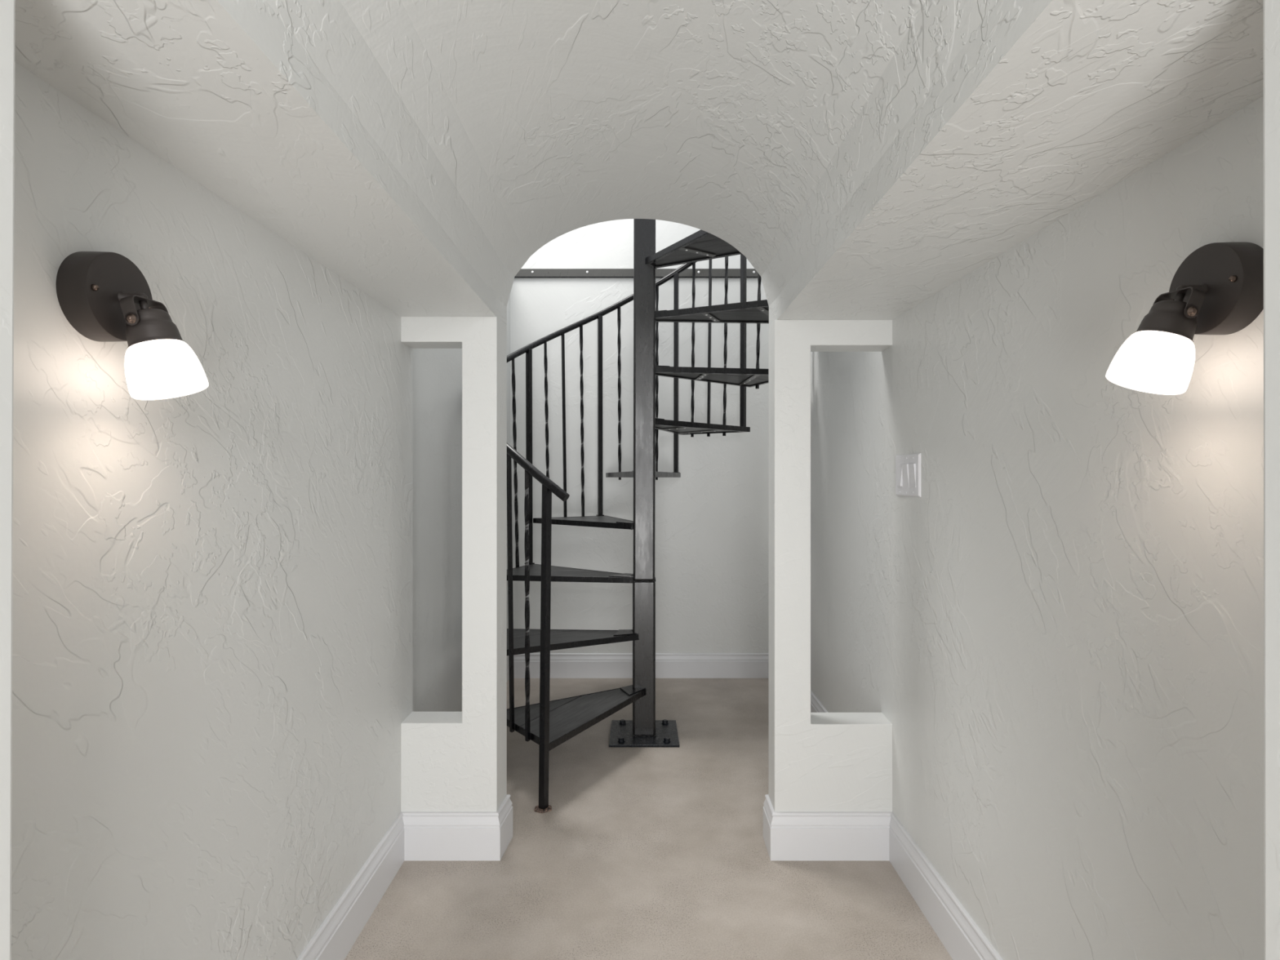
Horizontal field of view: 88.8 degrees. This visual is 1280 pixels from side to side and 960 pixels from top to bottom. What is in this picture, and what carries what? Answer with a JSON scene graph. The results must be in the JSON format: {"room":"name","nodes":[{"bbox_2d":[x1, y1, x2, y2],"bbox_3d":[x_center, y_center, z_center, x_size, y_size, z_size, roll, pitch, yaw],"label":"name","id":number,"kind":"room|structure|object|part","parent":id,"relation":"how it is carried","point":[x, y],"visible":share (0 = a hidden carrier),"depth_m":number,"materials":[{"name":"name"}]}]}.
{"room":"hallway","nodes":[
{"label":"hallway","id":0,"kind":"room"},
{"bbox_2d":[11,61,413,959],"bbox_3d":[-0.833,0.315,1.267,0.235,1.670,1.654,0,0,0],"label":"wall","id":1,"kind":"structure","parent":0,"point":[212,602],"depth_m":1.07,"materials":[{"name":"white paint"}]},
{"bbox_2d":[55,251,208,399],"bbox_3d":[-0.652,-0.202,0.862,0.142,0.192,0.114,0,0,0],"label":"wall sconce","id":2,"kind":"object","parent":1,"relation":"attached to","point":[104,296],"visible":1,"depth_m":0.84,"materials":[{"name":"black metal"}]},
{"bbox_3d":[-0.667,-0.241,0.862,0.034,0.015,0.015,0,0,0],"label":"arm","id":3,"kind":"part","parent":2,"relation":"part of","materials":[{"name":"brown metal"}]},
{"bbox_3d":[-0.653,-0.228,0.862,0.016,0.029,0.009,0,0,-11],"label":"stem","id":4,"kind":"part","parent":2,"relation":"part of","materials":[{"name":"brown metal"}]},
{"bbox_3d":[-0.626,-0.146,0.868,0.091,0.079,0.088,0,0,0],"label":"lamp shade","id":5,"kind":"part","parent":2,"relation":"part of","materials":[{"name":"white glass"}]},
{"bbox_2d":[297,653,1002,959],"bbox_3d":[0.034,1.080,2.205,1.582,0.140,3.210,0,0,0],"label":"baseboard","id":6,"kind":"structure","parent":1,"relation":"attached to","point":[787,835],"depth_m":1.98,"materials":[{"name":"white paint"}]},
{"bbox_2d":[413,295,510,711],"bbox_3d":[-0.854,-0.050,2.952,0.193,2.400,1.716,0,0,0],"label":"wall","id":7,"kind":"structure","parent":0,"point":[437,372],"depth_m":2.45,"materials":[{"name":"white paint"}]},
{"bbox_2d":[14,0,1262,326],"bbox_3d":[0.025,-0.841,1.267,1.950,0.758,1.654,0,0,0],"label":"ceiling","id":8,"kind":"structure","parent":0,"point":[865,158],"depth_m":1.12,"materials":[{"name":"white paint"}]},
{"bbox_2d":[510,218,768,653],"bbox_3d":[0.000,-1.150,3.885,4.400,4.600,0.150,0,0,0],"label":"wall","id":9,"kind":"structure","parent":0,"point":[712,521],"depth_m":3.81,"materials":[{"name":"white paint"}]},
{"bbox_2d":[514,268,757,278],"bbox_3d":[0.032,-1.203,3.804,1.576,0.052,0.012,0,0,0],"label":"bar","id":10,"kind":"object","parent":9,"relation":"attached to","point":[522,273],"visible":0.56,"depth_m":3.80,"materials":[{"name":"grey metal"}]},
{"bbox_2d":[0,0,1279,959],"bbox_3d":[0.000,-0.050,0.520,4.000,2.400,0.160,0,0,0],"label":"wall","id":11,"kind":"structure","parent":0,"point":[1271,8],"depth_m":0.59,"materials":[{"name":"white paint"}]},
{"bbox_2d":[400,316,892,811],"bbox_3d":[0.022,0.326,2.042,1.535,1.648,0.104,0,0,0],"label":"wall","id":12,"kind":"structure","parent":0,"point":[819,762],"depth_m":1.99,"materials":[{"name":"white paint"}]},
{"bbox_2d":[344,678,952,959],"bbox_3d":[0.000,1.200,0.500,4.800,0.100,7.200,0,0,0],"label":"floor","id":13,"kind":"structure","parent":0,"point":[640,853],"depth_m":1.91,"materials":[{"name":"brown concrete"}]},
{"bbox_2d":[506,218,768,813],"bbox_3d":[0.018,-0.498,2.981,1.554,3.295,1.503,0,0,0],"label":"spiral staircase","id":14,"kind":"structure","parent":13,"relation":"on","point":[547,723],"depth_m":2.91,"materials":[{"name":"black metal"}]},
{"bbox_3d":[-0.579,-0.123,3.418,0.029,1.121,0.025,0,0,38],"label":"post","id":15,"kind":"part","parent":14,"relation":"part of","materials":[{"name":"black metal"}]},
{"bbox_3d":[-0.337,1.147,2.282,0.061,0.007,0.053,0,0,0],"label":"foot plate","id":16,"kind":"part","parent":14,"relation":"part of","materials":[{"name":"black metal"}]},
{"bbox_3d":[-0.331,0.576,2.282,0.037,1.136,0.031,0,0,33],"label":"newel post","id":17,"kind":"part","parent":14,"relation":"part of","materials":[{"name":"black metal"}]},
{"bbox_3d":[-0.224,-0.362,3.672,0.025,1.122,0.029,0,0,-19],"label":"post","id":18,"kind":"part","parent":14,"relation":"part of","materials":[{"name":"black metal"}]},
{"bbox_3d":[0.018,-0.979,2.982,1.555,2.107,1.504,0,0,0],"label":"handrail","id":19,"kind":"part","parent":14,"relation":"part of","materials":[{"name":"black metal"}]},
{"bbox_3d":[-0.071,0.435,2.989,0.118,0.005,0.096,0,0,17],"label":"hub plate","id":20,"kind":"part","parent":14,"relation":"part of","materials":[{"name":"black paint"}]},
{"bbox_3d":[-0.038,0.197,3.034,0.096,0.005,0.118,0,0,-39],"label":"hub plate","id":21,"kind":"part","parent":14,"relation":"part of","materials":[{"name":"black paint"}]},
{"bbox_3d":[-0.074,0.684,2.934,0.118,0.005,0.096,0,0,-17],"label":"hub plate","id":22,"kind":"part","parent":14,"relation":"part of","materials":[{"name":"black paint"}]},
{"bbox_3d":[-0.045,0.926,2.887,0.096,0.005,0.118,0,0,39],"label":"hub plate","id":23,"kind":"part","parent":14,"relation":"part of","materials":[{"name":"black paint"}]},
{"bbox_3d":[0.018,1.145,2.957,0.304,0.011,0.290,0,0,0],"label":"plate","id":24,"kind":"part","parent":14,"relation":"part of","materials":[{"name":"black metal"}]},
{"bbox_3d":[0.204,-0.603,3.688,0.025,1.126,0.029,0,0,14],"label":"post","id":25,"kind":"part","parent":14,"relation":"part of","materials":[{"name":"black metal"}]},
{"bbox_3d":[0.551,-0.834,3.490,0.025,1.113,0.029,0,0,45],"label":"post","id":26,"kind":"part","parent":14,"relation":"part of","materials":[{"name":"black metal"}]},
{"bbox_2d":[810,96,1264,959],"bbox_3d":[0.878,-0.050,2.125,0.244,2.400,3.370,0,0,0],"label":"wall","id":27,"kind":"structure","parent":0,"point":[1073,585],"depth_m":1.16,"materials":[{"name":"white paint"}]},
{"bbox_2d":[895,453,920,497],"bbox_3d":[0.763,-0.013,1.867,0.014,0.120,0.167,0,0,0],"label":"light switch","id":28,"kind":"object","parent":27,"relation":"attached to","point":[908,467],"visible":1,"depth_m":1.85,"materials":[{"name":"white plastic"}]},
{"bbox_3d":[0.761,-0.013,1.913,0.003,0.069,0.036,0,0,0],"label":"rocker frame","id":29,"kind":"part","parent":28,"relation":"part of","materials":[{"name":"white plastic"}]},
{"bbox_3d":[0.761,-0.013,1.867,0.003,0.069,0.036,0,0,0],"label":"rocker frame","id":30,"kind":"part","parent":28,"relation":"part of","materials":[{"name":"white plastic"}]},
{"bbox_3d":[0.761,-0.013,1.821,0.003,0.069,0.036,0,0,0],"label":"rocker frame","id":31,"kind":"part","parent":28,"relation":"part of","materials":[{"name":"white plastic"}]},
{"bbox_2d":[1105,242,1263,395],"bbox_3d":[0.690,-0.206,0.841,0.149,0.192,0.114,0,0,0],"label":"wall sconce","id":32,"kind":"object","parent":27,"relation":"attached to","point":[1218,289],"visible":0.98,"depth_m":0.82,"materials":[{"name":"black metal"}]},
{"bbox_3d":[0.662,-0.152,0.851,0.092,0.082,0.088,0,0,0],"label":"lamp shade","id":33,"kind":"part","parent":32,"relation":"part of","materials":[{"name":"white glass"}]},
{"bbox_3d":[0.693,-0.232,0.842,0.018,0.029,0.009,0,0,15],"label":"stem","id":34,"kind":"part","parent":32,"relation":"part of","materials":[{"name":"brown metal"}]},
{"bbox_3d":[0.708,-0.245,0.841,0.034,0.015,0.015,0,0,0],"label":"arm","id":35,"kind":"part","parent":32,"relation":"part of","materials":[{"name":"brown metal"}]}
]}

